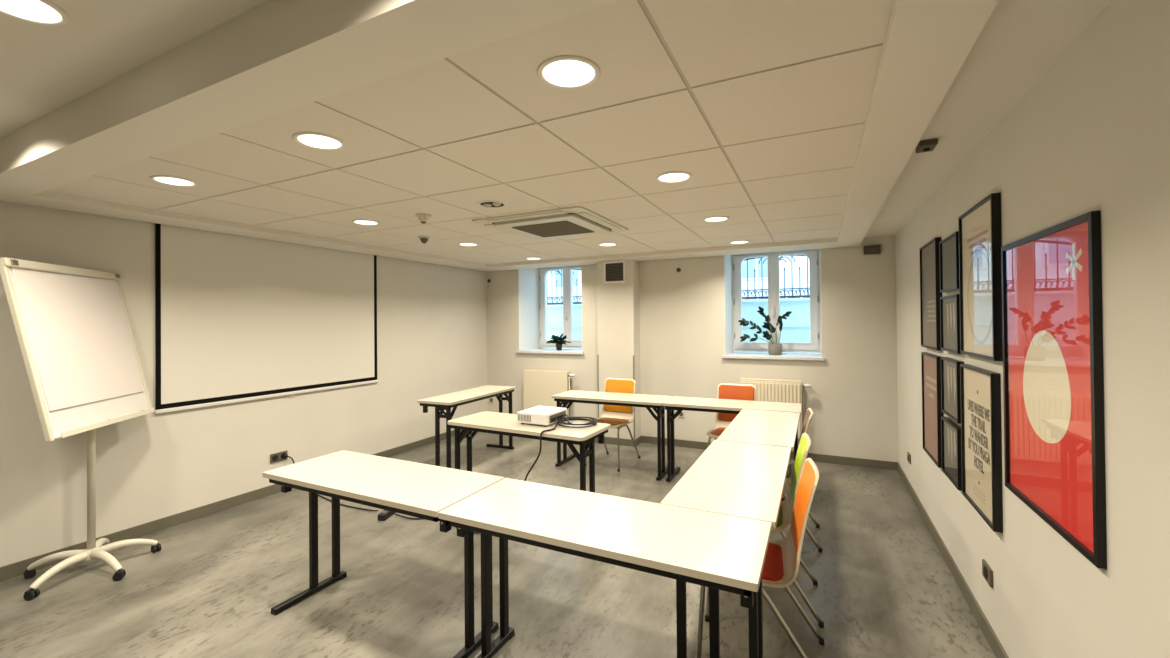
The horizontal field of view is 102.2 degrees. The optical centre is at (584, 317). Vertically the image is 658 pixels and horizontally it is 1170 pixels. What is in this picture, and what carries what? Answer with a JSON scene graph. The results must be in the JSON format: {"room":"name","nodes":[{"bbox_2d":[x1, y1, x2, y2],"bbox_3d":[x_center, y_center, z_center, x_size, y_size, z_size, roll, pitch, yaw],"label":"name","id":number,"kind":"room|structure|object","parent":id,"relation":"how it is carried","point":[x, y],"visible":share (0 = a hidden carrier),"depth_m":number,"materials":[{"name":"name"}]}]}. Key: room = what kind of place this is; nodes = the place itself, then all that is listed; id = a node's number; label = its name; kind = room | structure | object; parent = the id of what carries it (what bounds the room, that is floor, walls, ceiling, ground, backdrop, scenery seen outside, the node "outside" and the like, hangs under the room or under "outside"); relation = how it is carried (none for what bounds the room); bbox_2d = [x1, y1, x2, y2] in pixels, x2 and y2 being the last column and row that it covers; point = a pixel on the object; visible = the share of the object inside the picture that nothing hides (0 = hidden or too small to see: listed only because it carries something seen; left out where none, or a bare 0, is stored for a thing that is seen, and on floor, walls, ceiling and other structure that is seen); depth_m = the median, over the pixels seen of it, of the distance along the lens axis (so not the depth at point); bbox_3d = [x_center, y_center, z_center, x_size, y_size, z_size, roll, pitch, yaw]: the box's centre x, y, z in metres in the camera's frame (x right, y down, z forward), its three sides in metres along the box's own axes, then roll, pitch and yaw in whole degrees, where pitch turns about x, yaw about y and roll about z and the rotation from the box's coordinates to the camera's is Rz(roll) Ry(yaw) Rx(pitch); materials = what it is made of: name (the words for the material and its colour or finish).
{"room":"meeting room","nodes":[
{"label":"meeting room","id":0,"kind":"room"},
{"bbox_2d":[0,201,487,566],"bbox_3d":[-3.134,0.238,3.702,0.200,2.760,7.670,-1,-1,26],"label":"wall","id":1,"kind":"structure","parent":0,"point":[432,318],"depth_m":3.55,"materials":[{"name":"grey paint"}]},
{"bbox_2d":[0,429,461,580],"bbox_3d":[-3.027,1.516,3.644,0.012,0.082,7.270,-1,-1,26],"label":"baseboard","id":2,"kind":"structure","parent":1,"relation":"attached to","point":[15,569],"depth_m":3.55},
{"bbox_2d":[155,223,377,413],"bbox_3d":[-2.709,0.003,4.312,0.020,1.438,1.940,-1,-1,26],"label":"projection screen","id":3,"kind":"object","parent":1,"relation":"attached to","point":[238,318],"visible":0.87,"depth_m":4.05,"materials":[{"name":"white fabric"}]},
{"bbox_2d":[270,450,287,462],"bbox_3d":[-2.741,1.244,4.229,0.014,0.080,0.150,-1,-1,26],"label":"wall socket","id":4,"kind":"object","parent":1,"relation":"attached to","point":[275,457],"visible":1,"depth_m":4.21,"materials":[{"name":"brown plastic"}]},
{"bbox_2d":[0,431,995,657],"bbox_3d":[-0.767,1.557,2.530,5.150,0.060,7.370,-1,-1,26],"label":"floor","id":5,"kind":"structure","parent":0,"point":[885,588],"depth_m":2.64,"materials":[{"name":"concrete"}]},
{"bbox_2d":[0,257,161,600],"bbox_3d":[-3.062,0.619,2.872,0.598,1.864,0.844,0,0,-14],"label":"flip chart","id":6,"kind":"object","parent":5,"relation":"on","point":[66,422],"visible":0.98,"depth_m":2.81,"materials":[{"name":"beige plastic"}]},
{"bbox_2d":[11,268,142,411],"bbox_3d":[-3.044,0.124,2.879,0.168,0.767,0.755,0,0,-14],"label":"paper pad","id":7,"kind":"object","parent":6,"relation":"hanging from","point":[76,326],"visible":1,"depth_m":2.80,"materials":[{"name":"white paper"}]},
{"bbox_2d":[55,408,154,438],"bbox_3d":[-2.916,0.637,2.906,0.037,0.036,0.775,0,0,-14],"label":"tray","id":8,"kind":"object","parent":6,"relation":"on","point":[72,429],"depth_m":2.82,"materials":[{"name":"beige plastic"}]},
{"bbox_2d":[288,456,377,510],"bbox_3d":[-2.163,1.400,4.027,1.197,0.305,0.076,-1,-1,29],"label":"cable","id":9,"kind":"object","parent":5,"relation":"on","point":[288,456],"visible":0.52,"depth_m":3.87,"materials":[{"name":"black rubber"}]},
{"bbox_2d":[262,450,503,657],"bbox_3d":[-1.031,1.161,2.386,1.192,0.735,0.465,-1,-1,26],"label":"folding table","id":10,"kind":"object","parent":5,"relation":"on","point":[419,490],"visible":0.75,"depth_m":2.31,"materials":[{"name":"beige laminate"}]},
{"bbox_2d":[378,510,394,520],"bbox_3d":[-1.537,1.519,3.696,0.060,0.049,0.220,-1,0,7],"label":"power strip","id":11,"kind":"object","parent":5,"relation":"on","point":[385,514],"visible":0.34,"depth_m":3.61,"materials":[{"name":"black plastic"}]},
{"bbox_2d":[417,385,515,467],"bbox_3d":[-1.242,1.185,5.151,0.420,0.735,1.197,-1,0,23],"label":"folding table","id":12,"kind":"object","parent":5,"relation":"on","point":[443,402],"visible":0.85,"depth_m":4.78,"materials":[{"name":"beige laminate"}]},
{"bbox_2d":[395,418,557,533],"bbox_3d":[-0.850,1.141,3.444,1.309,0.791,0.272,-1,0,8],"label":"power cable","id":13,"kind":"object","parent":5,"relation":"on","point":[543,431],"visible":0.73,"depth_m":3.25,"materials":[{"name":"black rubber"}]},
{"bbox_2d":[448,411,610,492],"bbox_3d":[-0.439,1.165,3.596,1.212,0.735,0.465,-1,-1,28],"label":"folding table","id":14,"kind":"object","parent":5,"relation":"on","point":[507,424],"visible":0.7,"depth_m":3.43,"materials":[{"name":"beige laminate"}]},
{"bbox_2d":[517,406,566,426],"bbox_3d":[-0.331,0.749,3.622,0.297,0.096,0.302,-1,-1,27],"label":"projector","id":15,"kind":"object","parent":14,"relation":"on","point":[539,415],"visible":0.92,"depth_m":3.52,"materials":[{"name":"white plastic"}]},
{"bbox_2d":[518,414,530,421],"bbox_3d":[-0.451,0.745,3.516,0.114,0.048,0.002,-1,-1,27],"label":"vent","id":16,"kind":"object","parent":15,"relation":"attached to","point":[521,417],"depth_m":3.51,"materials":[{"name":"grey plastic"}]},
{"bbox_2d":[558,414,597,427],"bbox_3d":[-0.054,0.758,3.526,0.302,0.069,0.295,-1,-1,26],"label":"coiled cable","id":17,"kind":"object","parent":14,"relation":"on","point":[592,421],"visible":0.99,"depth_m":3.49,"materials":[{"name":"black rubber"}]},
{"bbox_2d":[438,478,771,657],"bbox_3d":[0.059,1.147,1.844,1.222,0.735,0.465,-1,-1,26],"label":"folding table","id":18,"kind":"object","parent":5,"relation":"on","point":[723,552],"visible":1,"depth_m":1.76,"materials":[{"name":"beige laminate"}]},
{"bbox_2d":[552,390,672,480],"bbox_3d":[0.279,1.169,4.851,1.169,0.735,0.450,-1,-1,25],"label":"folding table","id":19,"kind":"object","parent":5,"relation":"on","point":[655,402],"visible":0.74,"depth_m":4.69,"materials":[{"name":"beige laminate"}]},
{"bbox_2d":[586,378,639,471],"bbox_3d":[0.294,1.104,5.049,0.415,0.868,0.541,-1,-1,30],"label":"chair","id":20,"kind":"object","parent":5,"relation":"on","point":[618,417],"visible":0.67,"depth_m":5.15,"materials":[{"name":"orange fabric"}]},
{"bbox_2d":[660,440,790,657],"bbox_3d":[0.780,1.145,2.407,0.452,0.735,1.169,-1,-1,26],"label":"folding table","id":21,"kind":"object","parent":5,"relation":"on","point":[739,479],"visible":0.57,"depth_m":2.15,"materials":[{"name":"beige laminate"}]},
{"bbox_2d":[662,396,800,481],"bbox_3d":[1.350,1.155,4.354,1.179,0.735,0.450,-1,-1,25],"label":"folding table","id":22,"kind":"object","parent":5,"relation":"on","point":[679,403],"visible":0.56,"depth_m":4.37,"materials":[{"name":"beige laminate"}]},
{"bbox_2d":[707,383,755,446],"bbox_3d":[1.417,1.089,4.506,0.415,0.868,0.541,-1,-1,27],"label":"chair","id":23,"kind":"object","parent":5,"relation":"on","point":[724,390],"visible":0.4,"depth_m":4.67,"materials":[{"name":"orange fabric"}]},
{"bbox_2d":[717,409,799,500],"bbox_3d":[1.312,1.148,3.459,0.452,0.735,1.169,-1,-1,26],"label":"folding table","id":24,"kind":"object","parent":5,"relation":"on","point":[775,428],"visible":0.48,"depth_m":3.33,"materials":[{"name":"beige laminate"}]},
{"bbox_2d":[696,458,823,657],"bbox_3d":[0.782,1.076,2.097,0.541,0.868,0.415,-1,0,20],"label":"chair","id":25,"kind":"object","parent":5,"relation":"on","point":[782,559],"visible":0.48,"depth_m":2.02,"materials":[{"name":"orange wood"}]},
{"bbox_2d":[769,433,823,627],"bbox_3d":[0.987,1.078,2.591,0.541,0.868,0.415,-1,0,22],"label":"chair","id":26,"kind":"object","parent":5,"relation":"on","point":[786,507],"visible":0.38,"depth_m":2.55,"materials":[{"name":"plastic"}]},
{"bbox_2d":[783,408,821,552],"bbox_3d":[1.362,1.081,3.341,0.541,0.868,0.415,-1,-1,24],"label":"chair","id":27,"kind":"object","parent":5,"relation":"on","point":[809,413],"visible":0.3,"depth_m":3.27,"materials":[{"name":"white plastic"}]},
{"bbox_2d":[0,0,1110,271],"bbox_3d":[-0.790,-0.988,2.550,5.050,0.370,7.270,-1,-1,26],"label":"ceiling","id":28,"kind":"structure","parent":0,"point":[43,69],"depth_m":1.58,"materials":[{"name":"white paint"}]},
{"bbox_2d":[0,0,70,26],"bbox_3d":[-1.612,-0.891,1.344,0.200,0.008,0.200,-1,-1,26],"label":"recessed light","id":29,"kind":"object","parent":28,"relation":"in","point":[46,13],"visible":1,"depth_m":1.37,"materials":[{"name":"beige plastic"}]},
{"bbox_2d":[48,0,893,263],"bbox_3d":[-0.362,-0.768,3.607,4.178,0.030,4.115,-1,-1,26],"label":"suspended ceiling","id":30,"kind":"structure","parent":28,"relation":"attached to","point":[765,103],"depth_m":2.08,"materials":[{"name":"tile"}]},
{"bbox_2d":[150,175,197,186],"bbox_3d":[-2.226,-0.741,2.561,0.200,0.008,0.200,-1,-1,26],"label":"recessed light","id":31,"kind":"object","parent":30,"relation":"attached to","point":[163,179],"visible":1,"depth_m":2.55,"materials":[{"name":"beige plastic"}]},
{"bbox_2d":[293,132,345,150],"bbox_3d":[-1.136,-0.755,2.023,0.200,0.008,0.200,-1,-1,26],"label":"recessed light","id":32,"kind":"object","parent":30,"relation":"attached to","point":[315,140],"visible":1,"depth_m":2.01,"materials":[{"name":"beige plastic"}]},
{"bbox_2d":[352,219,379,225],"bbox_3d":[-1.691,-0.737,3.646,0.200,0.008,0.200,-1,-1,26],"label":"recessed light","id":33,"kind":"object","parent":30,"relation":"attached to","point":[357,221],"visible":1,"depth_m":3.63,"materials":[{"name":"beige plastic"}]},
{"bbox_2d":[415,213,431,223],"bbox_3d":[-1.173,-0.717,3.429,0.112,0.060,0.111,-1,-1,26],"label":"ceiling detector","id":34,"kind":"object","parent":30,"relation":"attached to","point":[423,218],"visible":1,"depth_m":3.40,"materials":[{"name":"beige plastic"}]},
{"bbox_2d":[418,236,430,243],"bbox_3d":[-1.462,-0.708,4.291,0.112,0.060,0.111,-1,-1,26],"label":"ceiling detector","id":35,"kind":"object","parent":30,"relation":"attached to","point":[424,239],"visible":1,"depth_m":4.26,"materials":[{"name":"beige plastic"}]},
{"bbox_2d":[458,243,478,245],"bbox_3d":[-1.165,-0.733,4.713,0.200,0.008,0.200,-1,-1,26],"label":"recessed light","id":36,"kind":"object","parent":30,"relation":"attached to","point":[460,244],"visible":1,"depth_m":4.69,"materials":[{"name":"beige plastic"}]},
{"bbox_2d":[476,200,507,208],"bbox_3d":[-0.615,-0.746,3.127,0.204,0.018,0.204,-1,-1,26],"label":"spotlight","id":37,"kind":"object","parent":30,"relation":"attached to","point":[492,204],"visible":1,"depth_m":3.11,"materials":[{"name":"beige"}]},
{"bbox_2d":[526,257,541,259],"bbox_3d":[-0.630,-0.729,5.798,0.200,0.008,0.200,-1,-1,26],"label":"recessed light","id":38,"kind":"object","parent":30,"relation":"attached to","point":[528,258],"visible":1,"depth_m":5.77,"materials":[{"name":"beige plastic"}]},
{"bbox_2d":[472,206,627,239],"bbox_3d":[-0.249,-0.732,3.822,0.950,0.040,0.950,-1,-1,26],"label":"air conditioner","id":39,"kind":"object","parent":30,"relation":"attached to","point":[573,221],"visible":1,"depth_m":3.63,"materials":[{"name":"beige plastic"}]},
{"bbox_2d":[512,221,593,236],"bbox_3d":[-0.249,-0.714,3.821,0.500,0.004,0.500,-1,-1,26],"label":"grille","id":40,"kind":"object","parent":39,"relation":"attached to","point":[553,228],"depth_m":3.79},
{"bbox_2d":[537,55,599,89],"bbox_3d":[-0.051,-0.769,1.488,0.200,0.008,0.200,-1,-1,26],"label":"recessed light","id":41,"kind":"object","parent":30,"relation":"attached to","point":[563,72],"visible":1,"depth_m":1.47,"materials":[{"name":"beige plastic"}]},
{"bbox_2d":[598,243,616,246],"bbox_3d":[0.230,-0.745,4.795,0.200,0.008,0.200,-1,-1,26],"label":"recessed light","id":42,"kind":"object","parent":30,"relation":"attached to","point":[599,244],"visible":1,"depth_m":4.77,"materials":[{"name":"beige"}]},
{"bbox_2d":[655,171,692,182],"bbox_3d":[0.484,-0.765,2.574,0.200,0.008,0.200,-1,-1,26],"label":"recessed light","id":43,"kind":"object","parent":30,"relation":"attached to","point":[673,176],"visible":1,"depth_m":2.56,"materials":[{"name":"beige plastic"}]},
{"bbox_2d":[703,216,728,221],"bbox_3d":[1.010,-0.761,3.641,0.200,0.008,0.200,-1,-1,26],"label":"recessed light","id":44,"kind":"object","parent":30,"relation":"attached to","point":[712,218],"visible":1,"depth_m":3.63,"materials":[{"name":"beige"}]},
{"bbox_2d":[729,240,749,243],"bbox_3d":[1.545,-0.757,4.726,0.200,0.008,0.200,-1,-1,26],"label":"recessed light","id":45,"kind":"object","parent":30,"relation":"attached to","point":[737,241],"visible":1,"depth_m":4.71,"materials":[{"name":"beige plastic"}]},
{"bbox_2d":[916,138,937,152],"bbox_3d":[1.613,-0.807,2.229,0.070,0.037,0.110,-1,-1,26],"label":"sensor box","id":46,"kind":"object","parent":28,"relation":"attached to","point":[929,145],"visible":1,"depth_m":2.20,"materials":[{"name":"brown plastic"}]},
{"bbox_2d":[486,236,897,461],"bbox_3d":[0.981,0.220,6.111,5.050,2.760,0.690,-1,-1,26],"label":"wall","id":47,"kind":"structure","parent":0,"point":[852,398],"depth_m":5.45,"materials":[{"name":"grey paint"}]},
{"bbox_2d":[523,369,574,416],"bbox_3d":[-0.473,1.086,6.372,0.779,0.752,0.115,-1,-1,26],"label":"radiator","id":48,"kind":"object","parent":47,"relation":"attached to","point":[539,386],"visible":0.84,"depth_m":6.35,"materials":[{"name":"beige metal"}]},
{"bbox_2d":[523,369,567,372],"bbox_3d":[-0.528,0.717,6.380,0.675,0.012,0.079,-1,-1,26],"label":"grille","id":49,"kind":"object","parent":48,"relation":"attached to","point":[524,371],"depth_m":6.39,"materials":[{"name":"beige metal"}]},
{"bbox_2d":[516,265,583,354],"bbox_3d":[-0.360,-0.138,6.714,1.050,1.250,0.655,-1,-1,26],"label":"window","id":50,"kind":"structure","parent":47,"relation":"in","point":[567,270],"depth_m":6.95,"materials":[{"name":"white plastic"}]},
{"bbox_2d":[546,333,570,349],"bbox_3d":[-0.366,0.337,6.642,0.397,0.231,0.250,-1,-1,26],"label":"potted fern","id":51,"kind":"object","parent":50,"relation":"on","point":[559,341],"visible":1,"depth_m":6.61,"materials":[{"name":"green plant"}]},
{"bbox_2d":[556,344,562,349],"bbox_3d":[-0.365,0.407,6.645,0.100,0.090,0.100,-1,-1,26],"label":"pot","id":52,"kind":"object","parent":51,"relation":"attached to","point":[559,346],"depth_m":6.61,"materials":[{"name":"black"}]},
{"bbox_2d":[518,265,581,349],"bbox_3d":[-0.368,-0.156,6.699,1.000,1.225,0.549,-1,-1,26],"label":"trim","id":53,"kind":"structure","parent":47,"relation":"attached to","point":[528,279],"depth_m":6.90,"materials":[{"name":"white paint"}]},
{"bbox_2d":[597,355,598,417],"bbox_3d":[0.169,0.960,5.880,0.015,1.008,0.018,-1,-1,26],"label":"trim","id":54,"kind":"structure","parent":47,"relation":"attached to","point":[597,355],"depth_m":5.87,"materials":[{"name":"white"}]},
{"bbox_2d":[604,260,624,283],"bbox_3d":[0.360,-0.562,5.777,0.280,0.270,0.012,-1,-1,26],"label":"air vent","id":55,"kind":"object","parent":47,"relation":"attached to","point":[614,271],"visible":1,"depth_m":5.77,"materials":[{"name":"white plastic"}]},
{"bbox_2d":[597,260,640,439],"bbox_3d":[0.406,0.421,5.883,0.515,2.244,0.225,-1,-1,26],"label":"column","id":56,"kind":"structure","parent":47,"relation":"attached to","point":[618,304],"depth_m":5.77,"materials":[{"name":"grey paint"}]},
{"bbox_2d":[633,355,634,439],"bbox_3d":[0.589,0.954,5.672,0.015,1.008,0.018,-1,-1,26],"label":"trim","id":57,"kind":"structure","parent":47,"relation":"attached to","point":[633,355],"depth_m":5.67,"materials":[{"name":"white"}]},
{"bbox_2d":[595,436,896,470],"bbox_3d":[0.785,1.498,5.681,5.026,0.082,0.246,-1,-1,26],"label":"baseboard","id":58,"kind":"structure","parent":47,"relation":"attached to","point":[889,465],"depth_m":4.99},
{"bbox_2d":[724,249,821,354],"bbox_3d":[2.169,-0.188,5.449,0.997,1.225,0.549,-1,-1,26],"label":"trim","id":59,"kind":"structure","parent":47,"relation":"attached to","point":[728,315],"depth_m":5.62,"materials":[{"name":"white paint"}]},
{"bbox_2d":[722,249,824,360],"bbox_3d":[2.177,-0.171,5.464,1.047,1.250,0.655,-1,-1,26],"label":"window","id":60,"kind":"structure","parent":47,"relation":"in","point":[814,346],"depth_m":5.65,"materials":[{"name":"white plastic"}]},
{"bbox_2d":[738,307,791,354],"bbox_3d":[2.071,0.143,5.441,0.581,0.556,0.157,-1,-1,26],"label":"plant","id":61,"kind":"object","parent":60,"relation":"on","point":[775,348],"visible":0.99,"depth_m":5.42,"materials":[{"name":"green plant"}]},
{"bbox_2d":[740,378,811,438],"bbox_3d":[2.065,1.048,5.115,0.714,0.762,0.125,-1,-1,26],"label":"radiator","id":62,"kind":"object","parent":47,"relation":"attached to","point":[768,390],"visible":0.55,"depth_m":5.05,"materials":[{"name":"beige metal"}]},
{"bbox_2d":[741,378,800,381],"bbox_3d":[2.013,0.674,5.128,0.610,0.012,0.079,-1,-1,26],"label":"grille","id":63,"kind":"object","parent":62,"relation":"attached to","point":[742,379],"depth_m":5.14,"materials":[{"name":"beige metal"}]},
{"bbox_2d":[864,245,880,254],"bbox_3d":[2.898,-0.688,4.765,0.146,0.090,0.032,-1,-1,26],"label":"wall control box","id":64,"kind":"object","parent":47,"relation":"attached to","point":[871,249],"visible":1,"depth_m":4.75,"materials":[{"name":"brown plastic"}]},
{"bbox_2d":[895,0,1169,657],"bbox_3d":[1.575,0.177,1.380,0.200,2.760,7.670,-1,-1,26],"label":"wall","id":65,"kind":"structure","parent":0,"point":[1092,133],"depth_m":1.32,"materials":[{"name":"grey paint"}]},
{"bbox_2d":[907,452,910,463],"bbox_3d":[2.799,1.208,4.079,0.014,0.080,0.110,-1,-1,26],"label":"wall socket","id":66,"kind":"object","parent":65,"relation":"attached to","point":[908,453],"visible":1,"depth_m":4.06,"materials":[{"name":"brown plastic"}]},
{"bbox_2d":[919,237,942,350],"bbox_3d":[2.329,-0.150,3.184,0.032,0.710,0.510,-1,-1,26],"label":"framed poster","id":67,"kind":"object","parent":65,"relation":"attached to","point":[930,294],"visible":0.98,"depth_m":3.16,"materials":[{"name":"black wood"}]},
{"bbox_2d":[922,242,935,346],"bbox_3d":[2.329,-0.150,3.184,0.006,0.686,0.486,-1,-1,26],"label":"print","id":68,"kind":"object","parent":67,"relation":"attached to","point":[929,249],"depth_m":3.21,"materials":[{"name":"beige paper"}]},
{"bbox_2d":[921,352,943,467],"bbox_3d":[2.336,0.592,3.178,0.032,0.695,0.490,-1,-1,26],"label":"framed poster","id":69,"kind":"object","parent":65,"relation":"attached to","point":[930,363],"visible":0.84,"depth_m":3.16,"materials":[{"name":"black paper"}]},
{"bbox_2d":[924,355,937,461],"bbox_3d":[2.336,0.592,3.178,0.006,0.671,0.466,-1,-1,26],"label":"print","id":70,"kind":"object","parent":69,"relation":"attached to","point":[930,361],"depth_m":3.18,"materials":[{"name":"beige paper"}]},
{"bbox_2d":[939,231,958,292],"bbox_3d":[2.081,-0.309,2.685,0.032,0.307,0.385,-1,-1,26],"label":"framed poster","id":71,"kind":"object","parent":65,"relation":"attached to","point":[949,246],"visible":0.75,"depth_m":2.69,"materials":[{"name":"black paper"}]},
{"bbox_2d":[942,236,955,288],"bbox_3d":[2.081,-0.309,2.685,0.006,0.283,0.361,-1,-1,26],"label":"print","id":72,"kind":"object","parent":71,"relation":"attached to","point":[949,243],"depth_m":2.70},
{"bbox_2d":[940,294,961,353],"bbox_3d":[2.087,0.033,2.687,0.032,0.320,0.385,-1,-1,26],"label":"framed poster","id":73,"kind":"object","parent":65,"relation":"attached to","point":[949,305],"visible":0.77,"depth_m":2.69,"materials":[{"name":"black paper"}]},
{"bbox_2d":[943,297,956,350],"bbox_3d":[2.087,0.033,2.687,0.006,0.296,0.361,-1,-1,26],"label":"print","id":74,"kind":"object","parent":73,"relation":"attached to","point":[949,303],"depth_m":2.70,"materials":[{"name":"beige paper"}]},
{"bbox_2d":[941,416,961,490],"bbox_3d":[2.104,0.763,2.703,0.032,0.330,0.375,-1,-1,26],"label":"framed poster","id":75,"kind":"object","parent":65,"relation":"attached to","point":[950,430],"visible":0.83,"depth_m":2.70,"materials":[{"name":"black paper"}]},
{"bbox_2d":[944,421,956,482],"bbox_3d":[2.104,0.763,2.703,0.006,0.306,0.351,-1,-1,26],"label":"print","id":76,"kind":"object","parent":75,"relation":"attached to","point":[950,427],"depth_m":2.72,"materials":[{"name":"beige paper"}]},
{"bbox_2d":[941,357,963,423],"bbox_3d":[2.095,0.401,2.695,0.032,0.333,0.370,-1,-1,26],"label":"framed poster","id":77,"kind":"object","parent":65,"relation":"attached to","point":[950,367],"visible":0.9,"depth_m":2.69,"materials":[{"name":"black paper"}]},
{"bbox_2d":[944,360,956,417],"bbox_3d":[2.095,0.401,2.695,0.006,0.309,0.346,-1,-1,26],"label":"print","id":78,"kind":"object","parent":77,"relation":"attached to","point":[950,366],"depth_m":2.71,"materials":[{"name":"beige paper"}]},
{"bbox_2d":[897,462,1008,657],"bbox_3d":[1.491,1.457,1.417,0.012,0.082,7.270,-1,-1,26],"label":"baseboard","id":79,"kind":"structure","parent":65,"relation":"attached to","point":[997,648],"depth_m":2.62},
{"bbox_2d":[958,192,1002,360],"bbox_3d":[1.859,-0.173,2.231,0.032,0.712,0.525,-1,-1,26],"label":"framed poster","id":80,"kind":"object","parent":65,"relation":"attached to","point":[979,227],"visible":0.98,"depth_m":2.17,"materials":[{"name":"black paper"}]},
{"bbox_2d":[962,200,992,356],"bbox_3d":[1.859,-0.173,2.231,0.006,0.688,0.501,-1,-1,26],"label":"print","id":81,"kind":"object","parent":80,"relation":"attached to","point":[977,222],"depth_m":2.22,"materials":[{"name":"beige paper"}]},
{"bbox_2d":[960,364,1002,532],"bbox_3d":[1.877,0.579,2.247,0.032,0.680,0.495,-1,-1,26],"label":"framed poster","id":82,"kind":"object","parent":65,"relation":"attached to","point":[980,388],"visible":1,"depth_m":2.19,"materials":[{"name":"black paper"}]},
{"bbox_2d":[964,368,991,521],"bbox_3d":[1.877,0.579,2.247,0.006,0.656,0.471,-1,-1,26],"label":"print","id":83,"kind":"object","parent":82,"relation":"attached to","point":[977,381],"depth_m":2.24,"materials":[{"name":"beige paper"}]},
{"bbox_2d":[982,559,992,587],"bbox_3d":[1.870,1.186,2.196,0.014,0.080,0.120,-1,-1,26],"label":"wall socket","id":84,"kind":"object","parent":65,"relation":"attached to","point":[987,572],"visible":1,"depth_m":2.18,"materials":[{"name":"brown plastic"}]},
{"bbox_2d":[1001,210,1106,568],"bbox_3d":[1.568,0.196,1.615,0.019,0.981,0.715,-1,-1,26],"label":"framed poster","id":85,"kind":"object","parent":65,"relation":"attached to","point":[1052,329],"visible":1,"depth_m":1.52,"materials":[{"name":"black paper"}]},
{"label":"outside","id":86,"kind":"structure","parent":0,"visible":0},
{"bbox_3d":[3.194,0.820,9.850,15.000,2.060,5.500,-1,-1,26],"label":"pavement","id":87,"kind":"object","parent":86,"visible":0},
{"bbox_2d":[547,256,809,302],"bbox_3d":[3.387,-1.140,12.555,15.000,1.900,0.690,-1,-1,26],"label":"building","id":88,"kind":"structure","parent":87,"relation":"on","point":[554,290],"depth_m":11.76,"materials":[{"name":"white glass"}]},
{"bbox_2d":[548,297,809,304],"bbox_3d":[1.722,-0.250,7.592,7.180,0.070,0.100,-1,-1,26],"label":"kerb","id":89,"kind":"object","parent":87,"relation":"on","point":[788,297],"visible":0.06,"depth_m":7.10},
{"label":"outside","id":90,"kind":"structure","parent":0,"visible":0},
{"bbox_2d":[547,298,809,352],"bbox_3d":[1.540,0.795,7.399,8.600,2.100,0.360,-1,-1,26],"label":"wall","id":91,"kind":"structure","parent":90,"point":[796,328],"depth_m":6.78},
{"bbox_2d":[547,269,581,304],"bbox_3d":[-0.410,-0.622,8.344,1.626,0.785,0.026,-1,-1,26],"label":"iron railing","id":92,"kind":"object","parent":91,"relation":"on","point":[561,275],"visible":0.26,"depth_m":8.36,"materials":[{"name":"grey metal"}]},
{"bbox_2d":[742,255,809,299],"bbox_3d":[2.756,-0.663,6.783,1.626,0.785,0.026,-1,-1,26],"label":"iron railing","id":93,"kind":"object","parent":91,"relation":"on","point":[747,259],"visible":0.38,"depth_m":6.74,"materials":[{"name":"grey metal"}]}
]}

